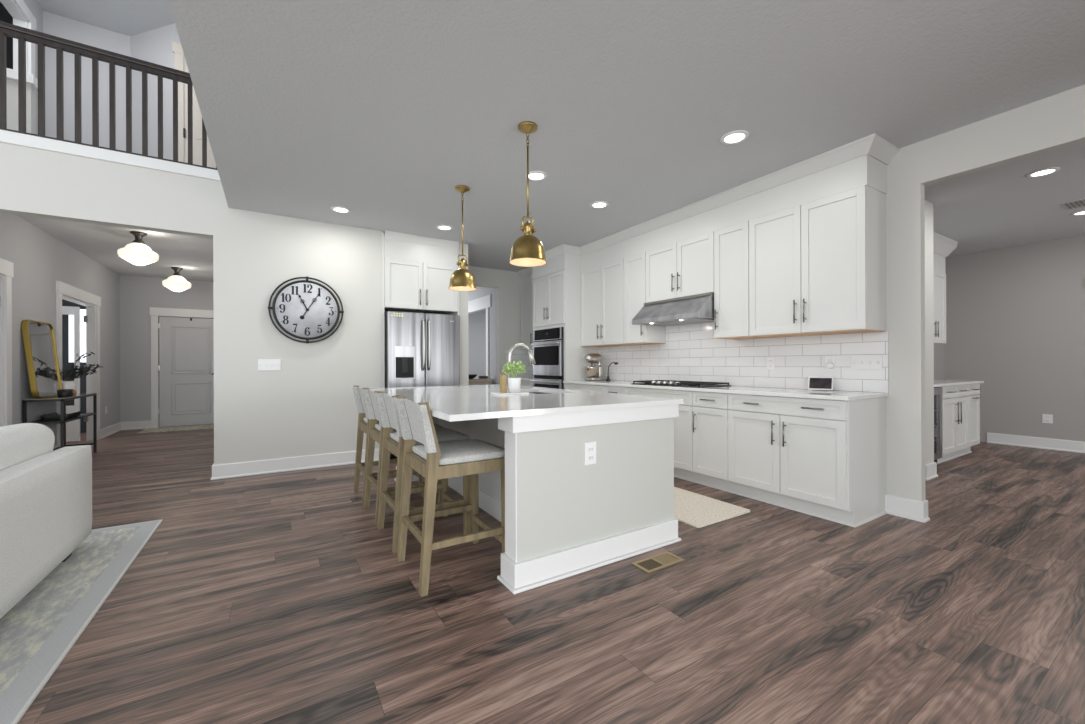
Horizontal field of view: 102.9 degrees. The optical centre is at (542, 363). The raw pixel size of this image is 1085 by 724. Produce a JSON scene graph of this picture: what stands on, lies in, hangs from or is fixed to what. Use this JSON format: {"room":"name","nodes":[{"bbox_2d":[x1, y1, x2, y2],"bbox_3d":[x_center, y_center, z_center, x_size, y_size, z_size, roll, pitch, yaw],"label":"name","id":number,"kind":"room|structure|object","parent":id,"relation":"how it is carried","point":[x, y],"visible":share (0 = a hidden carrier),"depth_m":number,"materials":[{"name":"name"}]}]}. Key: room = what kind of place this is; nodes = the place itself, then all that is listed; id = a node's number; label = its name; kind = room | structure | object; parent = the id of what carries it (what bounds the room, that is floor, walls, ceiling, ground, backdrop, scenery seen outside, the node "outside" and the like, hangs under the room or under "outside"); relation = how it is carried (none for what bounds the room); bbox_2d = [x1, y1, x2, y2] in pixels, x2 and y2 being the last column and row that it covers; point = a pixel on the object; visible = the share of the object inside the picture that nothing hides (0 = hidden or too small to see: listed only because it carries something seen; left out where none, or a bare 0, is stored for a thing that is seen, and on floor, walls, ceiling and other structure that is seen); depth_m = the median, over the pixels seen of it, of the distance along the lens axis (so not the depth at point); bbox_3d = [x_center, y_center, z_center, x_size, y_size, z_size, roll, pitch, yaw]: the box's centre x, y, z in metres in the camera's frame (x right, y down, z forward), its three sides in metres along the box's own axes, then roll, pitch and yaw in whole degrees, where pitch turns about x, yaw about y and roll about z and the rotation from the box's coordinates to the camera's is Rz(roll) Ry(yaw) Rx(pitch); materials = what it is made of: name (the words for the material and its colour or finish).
{"room":"open-plan kitchen","nodes":[
{"label":"open-plan kitchen","id":0,"kind":"room"},
{"bbox_2d":[0,3,12,68],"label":"window","id":1,"kind":"structure","parent":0,"point":[5,16],"depth_m":5.26,"materials":[{"name":"grey glass"}]},
{"bbox_2d":[7,79,35,133],"bbox_3d":[-5.716,-2.396,4.164,1.100,0.920,0.100,0,0,-32],"label":"wall","id":2,"kind":"structure","parent":0,"point":[12,85],"depth_m":4.36,"materials":[{"name":"white paint"}]},
{"bbox_2d":[6,68,37,90],"bbox_3d":[-5.707,-2.904,4.171,1.125,0.095,0.160,0,0,-32],"label":"trim","id":3,"kind":"structure","parent":2,"relation":"on","point":[12,74],"depth_m":4.38,"materials":[{"name":"white wood"}]},
{"bbox_2d":[23,0,85,432],"bbox_3d":[-7.225,-1.601,4.967,2.180,5.540,4.940,0,0,-32],"label":"wall","id":4,"kind":"structure","parent":0,"point":[33,6],"depth_m":5.32,"materials":[{"name":"grey paint"}]},
{"bbox_2d":[0,0,35,75],"bbox_3d":[-5.704,-3.021,4.497,0.135,2.170,1.450,0,0,-32],"label":"trim","id":5,"kind":"structure","parent":4,"relation":"attached to","point":[22,16],"depth_m":4.97,"materials":[{"name":"white wood"}]},
{"bbox_2d":[80,309,85,361],"bbox_3d":[-7.772,-0.480,7.398,0.470,0.900,0.030,0,0,-32],"label":"window","id":6,"kind":"structure","parent":4,"relation":"in","point":[82,311],"depth_m":7.35,"materials":[{"name":"white glass"}]},
{"bbox_2d":[0,213,119,445],"bbox_3d":[-6.239,-0.209,5.548,0.100,2.750,4.890,0,0,-32],"label":"wall","id":7,"kind":"structure","parent":0,"point":[40,259],"depth_m":5.19,"materials":[{"name":"grey paint"}]},
{"bbox_2d":[0,258,13,426],"bbox_3d":[-5.294,0.058,4.057,0.130,2.210,0.910,0,0,-32],"label":"trim","id":8,"kind":"structure","parent":7,"relation":"attached to","point":[6,267],"depth_m":4.37,"materials":[{"name":"white"}]},
{"bbox_2d":[62,306,87,441],"bbox_3d":[-7.219,0.149,6.313,0.800,2.000,0.105,0,0,-32],"label":"door","id":9,"kind":"structure","parent":7,"relation":"in","point":[70,315],"depth_m":6.41,"materials":[{"name":"white wood"}]},
{"bbox_2d":[56,281,100,446],"bbox_3d":[-6.532,0.061,6.048,0.130,2.210,1.540,0,0,-32],"label":"trim","id":10,"kind":"structure","parent":7,"relation":"attached to","point":[64,291],"depth_m":6.57,"materials":[{"name":"white"}]},
{"bbox_2d":[100,420,150,438],"bbox_3d":[-7.012,1.097,7.290,0.420,0.142,1.110,0,0,-32],"label":"baseboard","id":11,"kind":"structure","parent":7,"relation":"attached to","point":[114,428],"depth_m":7.66,"materials":[{"name":"white wood"}]},
{"bbox_2d":[43,11,129,150],"bbox_3d":[-5.869,-3.156,5.601,0.800,2.440,0.100,0,0,-32],"label":"wall","id":12,"kind":"structure","parent":0,"point":[53,24],"depth_m":5.54,"materials":[{"name":"grey paint"}]},
{"bbox_2d":[0,0,174,35],"bbox_3d":[-3.889,-4.432,0.182,5.610,0.100,12.400,0,0,-32],"label":"ceiling","id":13,"kind":"structure","parent":0,"point":[126,17],"depth_m":5.38,"materials":[{"name":"grey paint"}]},
{"bbox_2d":[130,23,174,159],"bbox_3d":[-5.107,-3.158,5.710,0.832,2.440,0.106,0,0,15],"label":"wall","id":14,"kind":"structure","parent":0,"point":[155,45],"depth_m":5.65,"materials":[{"name":"grey paint"}]},
{"bbox_2d":[120,275,213,426],"bbox_3d":[-6.656,-0.208,8.227,2.220,2.750,0.100,0,0,-32],"label":"wall","id":15,"kind":"structure","parent":0,"point":[138,294],"depth_m":7.80,"materials":[{"name":"grey paint"}]},
{"bbox_2d":[150,307,213,427],"bbox_3d":[-6.636,0.067,8.159,1.170,2.200,0.035,0,0,-32],"label":"trim","id":16,"kind":"structure","parent":15,"relation":"attached to","point":[155,312],"depth_m":7.89,"materials":[{"name":"white"}]},
{"bbox_2d":[158,317,213,426],"bbox_3d":[-6.645,0.142,8.164,0.930,2.030,0.116,0,0,-32],"label":"door","id":17,"kind":"structure","parent":15,"relation":"in","point":[186,345],"depth_m":8.14,"materials":[{"name":"grey paint"}]},
{"bbox_2d":[175,25,180,43],"bbox_3d":[-4.406,-3.160,5.804,0.800,2.440,0.100,0,0,-32],"label":"wall","id":18,"kind":"structure","parent":0,"point":[177,40],"depth_m":5.56,"materials":[{"name":"grey paint"}]},
{"bbox_2d":[172,42,183,161],"bbox_3d":[-4.390,-3.025,5.731,0.790,2.170,0.040,0,0,-32],"label":"trim","id":19,"kind":"structure","parent":18,"relation":"attached to","point":[177,49],"depth_m":5.55,"materials":[{"name":"beige wood"}]},
{"bbox_2d":[183,56,215,167],"bbox_3d":[-4.337,-2.965,5.764,0.705,2.050,0.040,0,0,-32],"label":"door","id":20,"kind":"structure","parent":18,"relation":"in","point":[197,116],"depth_m":5.64,"materials":[{"name":"beige wood"}]},
{"bbox_2d":[0,142,381,464],"bbox_3d":[-4.981,-0.388,3.375,7.105,3.099,0.130,0,0,-32],"label":"wall","id":21,"kind":"structure","parent":0,"point":[306,407],"depth_m":4.53,"materials":[{"name":"white paint"}]},
{"bbox_2d":[0,130,220,180],"bbox_3d":[-5.623,-1.891,2.985,5.610,0.100,0.180,0,0,-32],"label":"trim","id":22,"kind":"structure","parent":21,"relation":"attached to","point":[8,137],"depth_m":3.91,"materials":[{"name":"white wood"}]},
{"bbox_2d":[0,21,216,169],"bbox_3d":[-4.582,-2.400,3.580,3.208,0.909,0.070,0,0,-32],"label":"balcony railing","id":23,"kind":"object","parent":22,"relation":"on","point":[22,34],"visible":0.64,"depth_m":3.89,"materials":[{"name":"brown wood"}]},
{"bbox_2d":[258,359,280,370],"bbox_3d":[-2.896,0.011,4.585,0.197,0.117,0.014,0,0,-32],"label":"switch plate","id":24,"kind":"object","parent":21,"relation":"attached to","point":[263,364],"visible":1,"depth_m":4.58,"materials":[{"name":"white plastic"}]},
{"bbox_2d":[210,448,378,479],"bbox_3d":[-2.651,1.083,4.805,1.646,0.142,0.156,0,0,-32],"label":"baseboard","id":25,"kind":"structure","parent":21,"relation":"attached to","point":[221,471],"depth_m":4.65,"materials":[{"name":"white wood"}]},
{"bbox_2d":[268,276,343,342],"bbox_3d":[-2.582,-0.591,4.741,0.730,0.730,0.082,0,0,-32],"label":"wall clock","id":26,"kind":"object","parent":21,"relation":"attached to","point":[307,310],"visible":1,"depth_m":4.71,"materials":[{"name":"black metal"}]},
{"bbox_2d":[382,258,459,387],"bbox_3d":[-1.685,-0.064,5.725,0.969,2.430,0.696,0,0,-32],"label":"trim","id":27,"kind":"structure","parent":21,"relation":"attached to","point":[458,312],"depth_m":5.20,"materials":[{"name":"white paint"}]},
{"bbox_2d":[384,258,457,313],"bbox_3d":[-1.649,-0.981,5.666,0.915,0.595,0.638,0,0,-32],"label":"upper cabinet","id":28,"kind":"object","parent":21,"relation":"attached to","point":[409,286],"visible":0.96,"depth_m":5.41,"materials":[{"name":"white paint"}]},
{"bbox_2d":[382,230,458,265],"bbox_3d":[-1.689,-1.439,5.709,0.954,0.320,0.724,0,0,-32],"label":"trim","id":29,"kind":"structure","parent":28,"relation":"attached to","point":[395,245],"depth_m":5.41,"materials":[{"name":"white paint"}]},
{"bbox_2d":[458,243,468,385],"bbox_3d":[-1.257,-0.225,6.066,0.150,2.750,0.770,0,0,-32],"label":"wall","id":30,"kind":"structure","parent":0,"point":[463,295],"depth_m":5.75,"materials":[{"name":"white paint"}]},
{"bbox_2d":[468,310,485,377],"bbox_3d":[-0.825,-0.226,9.378,1.500,2.750,3.200,0,0,-32],"label":"wall","id":31,"kind":"structure","parent":0,"point":[476,321],"depth_m":10.66,"materials":[{"name":"grey paint"}]},
{"bbox_2d":[468,287,496,384],"bbox_3d":[-1.489,-0.224,8.930,0.100,2.750,3.260,0,0,-32],"label":"wall","id":32,"kind":"structure","parent":0,"point":[481,291],"depth_m":7.95,"materials":[{"name":"grey paint"}]},
{"bbox_2d":[468,294,490,377],"bbox_3d":[-1.412,-0.065,8.689,0.025,2.430,1.750,0,0,-32],"label":"trim","id":33,"kind":"structure","parent":32,"relation":"attached to","point":[483,302],"depth_m":8.08,"materials":[{"name":"white"}]},
{"bbox_2d":[468,266,520,383],"bbox_3d":[-0.983,-0.226,7.255,2.190,2.750,0.120,0,0,-32],"label":"wall","id":34,"kind":"structure","parent":0,"point":[507,284],"depth_m":7.40,"materials":[{"name":"white paint"}]},
{"bbox_2d":[506,350,533,376],"bbox_3d":[-0.373,-0.007,7.554,0.596,0.475,0.014,0,0,-32],"label":"backsplash","id":35,"kind":"structure","parent":34,"relation":"attached to","point":[517,355],"depth_m":7.56,"materials":[{"name":"tile"}]},
{"bbox_2d":[520,286,532,349],"bbox_3d":[-0.029,-0.775,7.239,0.354,1.058,0.905,0,0,-32],"label":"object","id":36,"kind":"structure","parent":0,"point":[526,294],"depth_m":7.36,"materials":[{"name":"white paint"}]},
{"bbox_2d":[517,267,532,288],"bbox_3d":[-0.041,-1.454,7.230,0.390,0.300,0.920,0,0,-32],"label":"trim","id":37,"kind":"structure","parent":36,"relation":"attached to","point":[525,275],"depth_m":7.36,"materials":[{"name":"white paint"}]},
{"bbox_2d":[18,424,1084,723],"bbox_3d":[-0.274,1.197,3.478,15.200,0.100,16.200,0,0,-32],"label":"floor","id":38,"kind":"structure","parent":0,"point":[278,597],"depth_m":1.96,"materials":[{"name":"brown wood"}]},
{"bbox_2d":[22,393,96,451],"bbox_3d":[-5.766,0.774,5.199,0.310,0.781,1.060,0,0,-32],"label":"console table","id":39,"kind":"object","parent":38,"relation":"on","point":[62,420],"visible":0.66,"depth_m":4.94,"materials":[{"name":"black metal"}]},
{"bbox_2d":[21,319,61,397],"bbox_3d":[-5.742,-0.055,4.968,0.129,0.870,0.660,0,0,-32],"label":"leaning mirror","id":40,"kind":"object","parent":39,"relation":"on","point":[38,336],"visible":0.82,"depth_m":4.91,"materials":[{"name":"gold metal"}]},
{"bbox_2d":[30,413,90,422],"bbox_3d":[-5.766,0.651,5.199,0.266,0.010,1.016,0,0,-32],"label":"shelf","id":41,"kind":"object","parent":39,"relation":"attached to","point":[82,415],"depth_m":5.00,"materials":[{"name":"black metal"}]},
{"bbox_2d":[60,350,102,391],"bbox_3d":[-5.900,0.105,5.529,0.408,0.555,0.470,0,0,-32],"label":"potted plant","id":42,"kind":"object","parent":39,"relation":"on","point":[69,384],"visible":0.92,"depth_m":5.43,"materials":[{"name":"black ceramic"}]},
{"bbox_2d":[0,519,162,723],"bbox_3d":[-3.131,1.150,1.160,2.700,0.010,3.080,0,0,-32],"label":"area rug","id":43,"kind":"object","parent":38,"relation":"on","point":[36,634],"visible":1,"depth_m":1.99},
{"bbox_2d":[0,423,91,618],"bbox_3d":[-2.674,0.736,1.569,0.930,0.812,2.250,0,0,-32],"label":"sofa","id":44,"kind":"object","parent":43,"relation":"on","point":[46,493],"visible":1,"depth_m":2.18,"materials":[{"name":"beige fabric"}]},
{"bbox_2d":[0,423,54,470],"bbox_3d":[-2.772,0.515,2.114,0.280,0.380,1.080,0,0,-32],"label":"cushion","id":45,"kind":"object","parent":44,"relation":"on","point":[22,443],"depth_m":2.28,"materials":[{"name":"beige fabric"}]},
{"bbox_2d":[138,424,213,432],"bbox_3d":[-6.456,1.161,7.836,1.200,0.009,0.630,0,0,-32],"label":"doormat","id":46,"kind":"object","parent":38,"relation":"on","point":[210,426],"visible":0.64,"depth_m":7.75,"materials":[{"name":"fabric"}]},
{"bbox_2d":[353,385,420,504],"bbox_3d":[-1.380,0.673,3.857,0.509,0.955,0.502,0,0,-32],"label":"bar stool","id":47,"kind":"object","parent":38,"relation":"on","point":[363,421],"visible":0.3,"depth_m":3.90,"materials":[{"name":"wood"}]},
{"bbox_2d":[363,388,442,525],"bbox_3d":[-1.103,0.672,3.411,0.509,0.955,0.502,0,0,-32],"label":"bar stool","id":48,"kind":"object","parent":38,"relation":"on","point":[375,433],"visible":0.37,"depth_m":3.45,"materials":[{"name":"wood"}]},
{"bbox_2d":[384,311,459,457],"bbox_3d":[-1.626,0.244,5.635,0.905,1.755,0.870,0,0,-32],"label":"refrigerator","id":49,"kind":"object","parent":38,"relation":"on","point":[422,349],"visible":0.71,"depth_m":5.30,"materials":[{"name":"silver metal"}]},
{"bbox_2d":[376,392,470,553],"bbox_3d":[-0.820,0.671,2.956,0.509,0.955,0.502,0,0,-32],"label":"bar stool","id":50,"kind":"object","parent":38,"relation":"on","point":[393,442],"visible":0.7,"depth_m":2.88,"materials":[{"name":"wood"}]},
{"bbox_2d":[395,397,504,596],"bbox_3d":[-0.516,0.670,2.468,0.509,0.955,0.502,0,0,-32],"label":"bar stool","id":51,"kind":"object","parent":38,"relation":"on","point":[434,460],"visible":0.95,"depth_m":2.34,"materials":[{"name":"brown wood"}]},
{"bbox_2d":[394,392,680,593],"bbox_3d":[-0.286,0.704,3.535,1.226,0.886,2.514,0,0,-32],"label":"kitchen island","id":52,"kind":"object","parent":38,"relation":"on","point":[565,517],"visible":0.64,"depth_m":2.44,"materials":[{"name":"white paint"}]},
{"bbox_2d":[370,384,682,421],"bbox_3d":[-0.428,0.245,3.442,1.559,0.030,2.540,0,0,-32],"label":"island countertop","id":53,"kind":"structure","parent":52,"relation":"on","point":[463,402],"depth_m":2.70,"materials":[{"name":"white stone"}]},
{"bbox_2d":[491,392,528,394],"bbox_3d":[-0.250,0.224,3.312,0.250,0.011,0.170,0,0,-32],"label":"tray","id":54,"kind":"object","parent":53,"relation":"on","point":[495,393],"visible":0.88,"depth_m":3.25,"materials":[{"name":"white stone"}]},
{"bbox_2d":[502,361,525,392],"bbox_3d":[-0.217,0.096,3.342,0.181,0.244,0.192,0,0,-32],"label":"potted plant","id":55,"kind":"object","parent":54,"relation":"on","point":[514,383],"visible":1,"depth_m":3.30,"materials":[{"name":"green plant"}]},
{"bbox_2d":[507,343,535,391],"bbox_3d":[-0.156,0.028,3.536,0.271,0.402,0.122,0,0,-32],"label":"faucet","id":56,"kind":"object","parent":53,"relation":"on","point":[531,357],"visible":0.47,"depth_m":3.56,"materials":[{"name":"silver metal"}]},
{"bbox_2d":[584,442,595,464],"bbox_3d":[0.272,0.505,2.441,0.082,0.125,0.010,0,0,-32],"label":"wall outlet","id":57,"kind":"object","parent":52,"relation":"attached to","point":[590,447],"visible":1,"depth_m":2.44,"materials":[{"name":"white plastic"}]},
{"bbox_2d":[533,269,598,388],"bbox_3d":[0.317,-0.075,6.402,0.654,2.440,0.860,0,0,-32],"label":"oven tower","id":58,"kind":"object","parent":38,"relation":"on","point":[557,295],"visible":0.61,"depth_m":6.01,"materials":[{"name":"white paint"}]},
{"bbox_2d":[531,327,563,388],"bbox_3d":[0.049,0.108,6.235,0.096,1.235,0.770,0,0,-32],"label":"wall oven","id":59,"kind":"object","parent":58,"relation":"in","point":[548,344],"visible":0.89,"depth_m":6.17,"materials":[{"name":"silver glass"}]},
{"bbox_2d":[565,383,603,392],"bbox_3d":[0.766,0.701,5.684,0.654,0.885,0.826,0,0,-32],"label":"base cabinet","id":60,"kind":"object","parent":38,"relation":"on","point":[582,387],"visible":0.15,"depth_m":5.51,"materials":[{"name":"white paint"}]},
{"bbox_2d":[632,551,684,573],"bbox_3d":[0.668,1.141,2.491,0.292,0.006,0.130,0,0,-32],"label":"floor vent","id":61,"kind":"object","parent":38,"relation":"in","point":[657,562],"visible":1,"depth_m":2.49,"materials":[{"name":"gold metal"}]},
{"bbox_2d":[626,387,697,482],"bbox_3d":[1.423,0.699,4.626,0.654,0.885,0.906,0,0,-32],"label":"base cabinet","id":62,"kind":"object","parent":38,"relation":"on","point":[683,436],"visible":0.31,"depth_m":4.21,"materials":[{"name":"white paint"}]},
{"bbox_2d":[674,487,749,527],"bbox_3d":[0.882,1.137,3.919,0.630,0.011,1.770,0,0,-32],"label":"kitchen mat","id":63,"kind":"object","parent":38,"relation":"on","point":[693,509],"visible":0.48,"depth_m":3.35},
{"bbox_2d":[692,391,733,492],"bbox_3d":[1.762,0.698,4.081,0.654,0.885,0.377,0,0,-32],"label":"base cabinet","id":64,"kind":"object","parent":38,"relation":"on","point":[709,409],"visible":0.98,"depth_m":3.93,"materials":[{"name":"white paint"}]},
{"bbox_2d":[728,393,886,526],"bbox_3d":[2.110,0.697,3.522,0.654,0.885,0.941,0,0,-32],"label":"base cabinet","id":65,"kind":"object","parent":38,"relation":"on","point":[821,458],"visible":0.97,"depth_m":3.24,"materials":[{"name":"white paint"}]},
{"bbox_2d":[563,380,887,400],"bbox_3d":[1.453,0.239,4.578,0.635,0.030,3.433,0,0,-32],"label":"countertop","id":66,"kind":"structure","parent":65,"relation":"on","point":[764,391],"depth_m":3.63,"materials":[{"name":"white stone"}]},
{"bbox_2d":[584,353,606,380],"bbox_3d":[0.715,0.040,5.931,0.305,0.373,0.202,0,0,-32],"label":"stand mixer","id":67,"kind":"object","parent":66,"relation":"on","point":[596,373],"visible":1,"depth_m":5.87,"materials":[{"name":"silver metal"}]},
{"bbox_2d":[631,380,730,387],"bbox_3d":[1.449,0.202,4.603,0.500,0.045,0.910,0,0,-32],"label":"cooktop","id":68,"kind":"object","parent":66,"relation":"in","point":[697,384],"visible":1,"depth_m":4.41,"materials":[{"name":"black metal"}]},
{"bbox_2d":[808,377,832,390],"bbox_3d":[2.339,0.165,3.627,0.176,0.114,0.103,0,0,40],"label":"smart display","id":69,"kind":"object","parent":66,"relation":"on","point":[814,383],"visible":1,"depth_m":3.60,"materials":[{"name":"white"}]},
{"bbox_2d":[934,387,941,462],"bbox_3d":[4.012,0.683,4.850,0.592,0.860,0.655,0,0,-32],"label":"wine cooler","id":70,"kind":"object","parent":38,"relation":"on","point":[937,390],"visible":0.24,"depth_m":4.73,"materials":[{"name":"black"}]},
{"bbox_2d":[937,383,980,463],"bbox_3d":[4.820,0.688,5.368,1.310,0.885,0.668,0,0,-32],"label":"base cabinet","id":71,"kind":"object","parent":38,"relation":"on","point":[960,403],"visible":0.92,"depth_m":5.10,"materials":[{"name":"white paint"}]},
{"bbox_2d":[934,380,983,386],"bbox_3d":[4.573,0.230,5.224,1.958,0.030,0.663,0,0,-32],"label":"countertop","id":72,"kind":"structure","parent":71,"relation":"on","point":[937,383],"depth_m":5.09,"materials":[{"name":"white stone"}]},
{"bbox_2d":[18,0,1084,281],"bbox_3d":[-0.632,-1.777,3.849,15.000,0.350,15.200,0,0,-32],"label":"ceiling","id":73,"kind":"structure","parent":0,"point":[377,110],"depth_m":2.67,"materials":[{"name":"grey paint"}]},
{"bbox_2d":[117,231,158,265],"bbox_3d":[-4.896,-1.395,5.237,0.372,0.388,0.372,0,0,-32],"label":"lamp","id":74,"kind":"object","parent":73,"relation":"attached to","point":[136,252],"visible":1,"depth_m":5.16,"materials":[{"name":"white glass"}]},
{"bbox_2d":[162,267,190,291],"bbox_3d":[-6.034,-1.391,7.132,0.372,0.388,0.372,0,0,-32],"label":"lamp","id":75,"kind":"object","parent":73,"relation":"attached to","point":[176,282],"visible":1,"depth_m":7.06,"materials":[{"name":"white glass"}]},
{"bbox_2d":[448,185,476,290],"bbox_3d":[-0.727,-1.142,3.930,0.260,0.919,0.260,0,0,-32],"label":"pendant lamp","id":76,"kind":"object","parent":73,"relation":"hanging from","point":[462,279],"visible":1,"depth_m":3.88,"materials":[{"name":"gold metal"}]},
{"bbox_2d":[509,121,546,266],"bbox_3d":[-0.099,-1.144,2.920,0.260,0.919,0.260,0,0,-32],"label":"pendant lamp","id":77,"kind":"object","parent":73,"relation":"hanging from","point":[527,250],"visible":1,"depth_m":2.88,"materials":[{"name":"gold metal"}]},
{"bbox_2d":[525,171,546,180],"bbox_3d":[-0.054,-1.599,3.678,0.192,0.010,0.192,0,0,-32],"label":"recessed light","id":78,"kind":"object","parent":73,"relation":"in","point":[533,175],"visible":0.9,"depth_m":3.66,"materials":[{"name":"white plastic"}]},
{"bbox_2d":[720,130,749,144],"bbox_3d":[1.362,-1.603,3.063,0.192,0.010,0.192,0,0,-32],"label":"recessed light","id":79,"kind":"object","parent":73,"relation":"in","point":[737,136],"visible":1,"depth_m":3.06,"materials":[{"name":"white plastic"}]},
{"bbox_2d":[1026,167,1060,177],"bbox_3d":[4.216,-1.612,3.639,0.192,0.010,0.192,0,0,-32],"label":"recessed light","id":80,"kind":"object","parent":73,"relation":"in","point":[1046,171],"visible":1,"depth_m":3.63,"materials":[{"name":"white plastic"}]},
{"bbox_2d":[1061,199,1084,208],"bbox_3d":[5.407,-1.615,4.364,0.300,0.012,0.180,0,0,-32],"label":"ceiling vent","id":81,"kind":"object","parent":73,"relation":"in","point":[1077,203],"visible":1,"depth_m":4.36,"materials":[{"name":"white metal"}]},
{"bbox_2d":[611,85,1084,500],"bbox_3d":[2.350,-0.236,3.828,0.075,2.750,9.220,0,0,-32],"label":"wall","id":82,"kind":"structure","parent":0,"point":[1057,121],"depth_m":3.15,"materials":[{"name":"white paint"}]},
{"bbox_2d":[532,253,580,279],"bbox_3d":[0.333,-1.425,6.415,0.614,0.260,0.860,0,0,-32],"label":"trim","id":83,"kind":"structure","parent":82,"relation":"attached to","point":[563,261],"depth_m":6.03,"materials":[{"name":"white paint"}]},
{"bbox_2d":[545,244,580,259],"bbox_3d":[0.167,-1.557,6.265,0.334,0.095,0.940,0,0,-32],"label":"trim","id":84,"kind":"structure","parent":83,"relation":"attached to","point":[561,249],"depth_m":5.93,"materials":[{"name":"white paint"}]},
{"bbox_2d":[581,259,635,346],"bbox_3d":[0.892,-0.768,5.740,0.374,1.050,0.866,0,0,-32],"label":"upper cabinet","id":85,"kind":"object","parent":82,"relation":"attached to","point":[602,287],"visible":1,"depth_m":5.62,"materials":[{"name":"white paint"}]},
{"bbox_2d":[624,252,665,344],"bbox_3d":[1.218,-0.769,5.215,0.374,1.050,0.366,0,0,-32],"label":"upper cabinet","id":86,"kind":"object","parent":82,"relation":"attached to","point":[634,266],"visible":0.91,"depth_m":5.13,"materials":[{"name":"white paint"}]},
{"bbox_2d":[646,231,713,302],"bbox_3d":[1.554,-0.995,4.672,0.374,0.600,0.908,0,0,-32],"label":"upper cabinet","id":87,"kind":"object","parent":82,"relation":"attached to","point":[683,268],"visible":0.8,"depth_m":4.55,"materials":[{"name":"white paint"}]},
{"bbox_2d":[632,292,713,325],"bbox_3d":[1.472,-0.567,4.620,0.550,0.261,0.892,0,0,-32],"label":"range hood","id":88,"kind":"object","parent":87,"relation":"attached to","point":[698,308],"visible":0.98,"depth_m":4.43,"materials":[{"name":"silver metal"}]},
{"bbox_2d":[581,154,886,270],"bbox_3d":[1.584,-1.427,4.668,0.334,0.264,3.428,0,0,-32],"label":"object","id":89,"kind":"structure","parent":82,"relation":"attached to","point":[865,170],"depth_m":3.83,"materials":[{"name":"white paint"}]},
{"bbox_2d":[714,221,763,339],"bbox_3d":[1.891,-0.771,4.131,0.374,1.050,0.361,0,0,-32],"label":"upper cabinet","id":90,"kind":"object","parent":82,"relation":"attached to","point":[731,243],"visible":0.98,"depth_m":4.06,"materials":[{"name":"white paint"}]},
{"bbox_2d":[580,133,899,255],"bbox_3d":[1.571,-1.561,4.612,0.414,0.095,3.506,0,0,-32],"label":"trim","id":91,"kind":"structure","parent":82,"relation":"attached to","point":[874,145],"depth_m":3.70,"materials":[{"name":"white paint"}]},
{"bbox_2d":[599,322,888,394],"bbox_3d":[1.726,-0.229,4.750,0.012,0.940,3.435,0,0,-32],"label":"backsplash","id":92,"kind":"structure","parent":82,"relation":"attached to","point":[691,352],"depth_m":4.24,"materials":[{"name":"tile"}]},
{"bbox_2d":[749,185,885,337],"bbox_3d":[2.227,-0.772,3.591,0.374,1.050,0.907,0,0,-32],"label":"upper cabinet","id":93,"kind":"object","parent":82,"relation":"attached to","point":[817,267],"visible":1,"depth_m":3.39,"materials":[{"name":"white paint"}]},
{"bbox_2d":[851,355,881,369],"bbox_3d":[2.550,-0.012,3.399,0.014,0.113,0.203,0,0,-32],"label":"switch plate","id":94,"kind":"object","parent":82,"relation":"attached to","point":[858,362],"visible":1,"depth_m":3.39,"materials":[{"name":"white plastic"}]},
{"bbox_2d":[885,494,929,522],"bbox_3d":[2.716,1.067,3.222,0.101,0.142,0.241,0,0,-32],"label":"baseboard","id":95,"kind":"structure","parent":82,"relation":"attached to","point":[907,508],"depth_m":3.19,"materials":[{"name":"white wood"}]},
{"bbox_2d":[925,200,933,464],"bbox_3d":[3.628,-0.240,4.657,0.240,2.750,0.840,0,0,-32],"label":"wall","id":96,"kind":"structure","parent":0,"point":[929,279],"depth_m":4.30,"materials":[{"name":"white paint"}]},
{"bbox_2d":[925,462,937,480],"bbox_3d":[3.734,1.063,4.493,0.292,0.142,0.506,0,0,-32],"label":"baseboard","id":97,"kind":"structure","parent":96,"relation":"attached to","point":[930,469],"depth_m":4.27,"materials":[{"name":"white wood"}]},
{"bbox_2d":[934,344,944,379],"bbox_3d":[4.864,-0.244,5.861,3.150,2.750,0.100,0,0,-32],"label":"wall","id":98,"kind":"structure","parent":0,"point":[939,349],"depth_m":6.48,"materials":[{"name":"grey paint"}]},
{"bbox_2d":[933,270,945,343],"bbox_3d":[4.935,-0.735,5.639,0.900,0.930,0.343,0,0,-32],"label":"upper cabinet","id":99,"kind":"object","parent":98,"relation":"attached to","point":[939,278],"visible":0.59,"depth_m":5.66,"materials":[{"name":"white paint"}]},
{"bbox_3d":[4.103,-0.732,5.122,1.050,0.930,0.343,0,0,-32],"label":"upper cabinet","id":100,"kind":"object","parent":98,"relation":"attached to","visible":0},
{"bbox_2d":[933,231,957,273],"bbox_3d":[4.538,-1.408,5.365,2.060,0.420,0.402,0,0,-32],"label":"trim","id":101,"kind":"structure","parent":100,"relation":"attached to","point":[943,246],"depth_m":5.59,"materials":[{"name":"white paint"}]},
{"bbox_2d":[945,235,1084,441],"bbox_3d":[7.837,-0.254,3.965,0.100,2.750,6.460,0,0,-32],"label":"wall","id":102,"kind":"structure","parent":0,"point":[1015,316],"depth_m":5.91,"materials":[{"name":"grey paint"}]},
{"bbox_2d":[987,433,1084,452],"bbox_3d":[6.624,1.054,5.804,0.026,0.142,0.930,0,0,-32],"label":"baseboard","id":103,"kind":"structure","parent":102,"relation":"attached to","point":[1016,440],"depth_m":5.79,"materials":[{"name":"white wood"}]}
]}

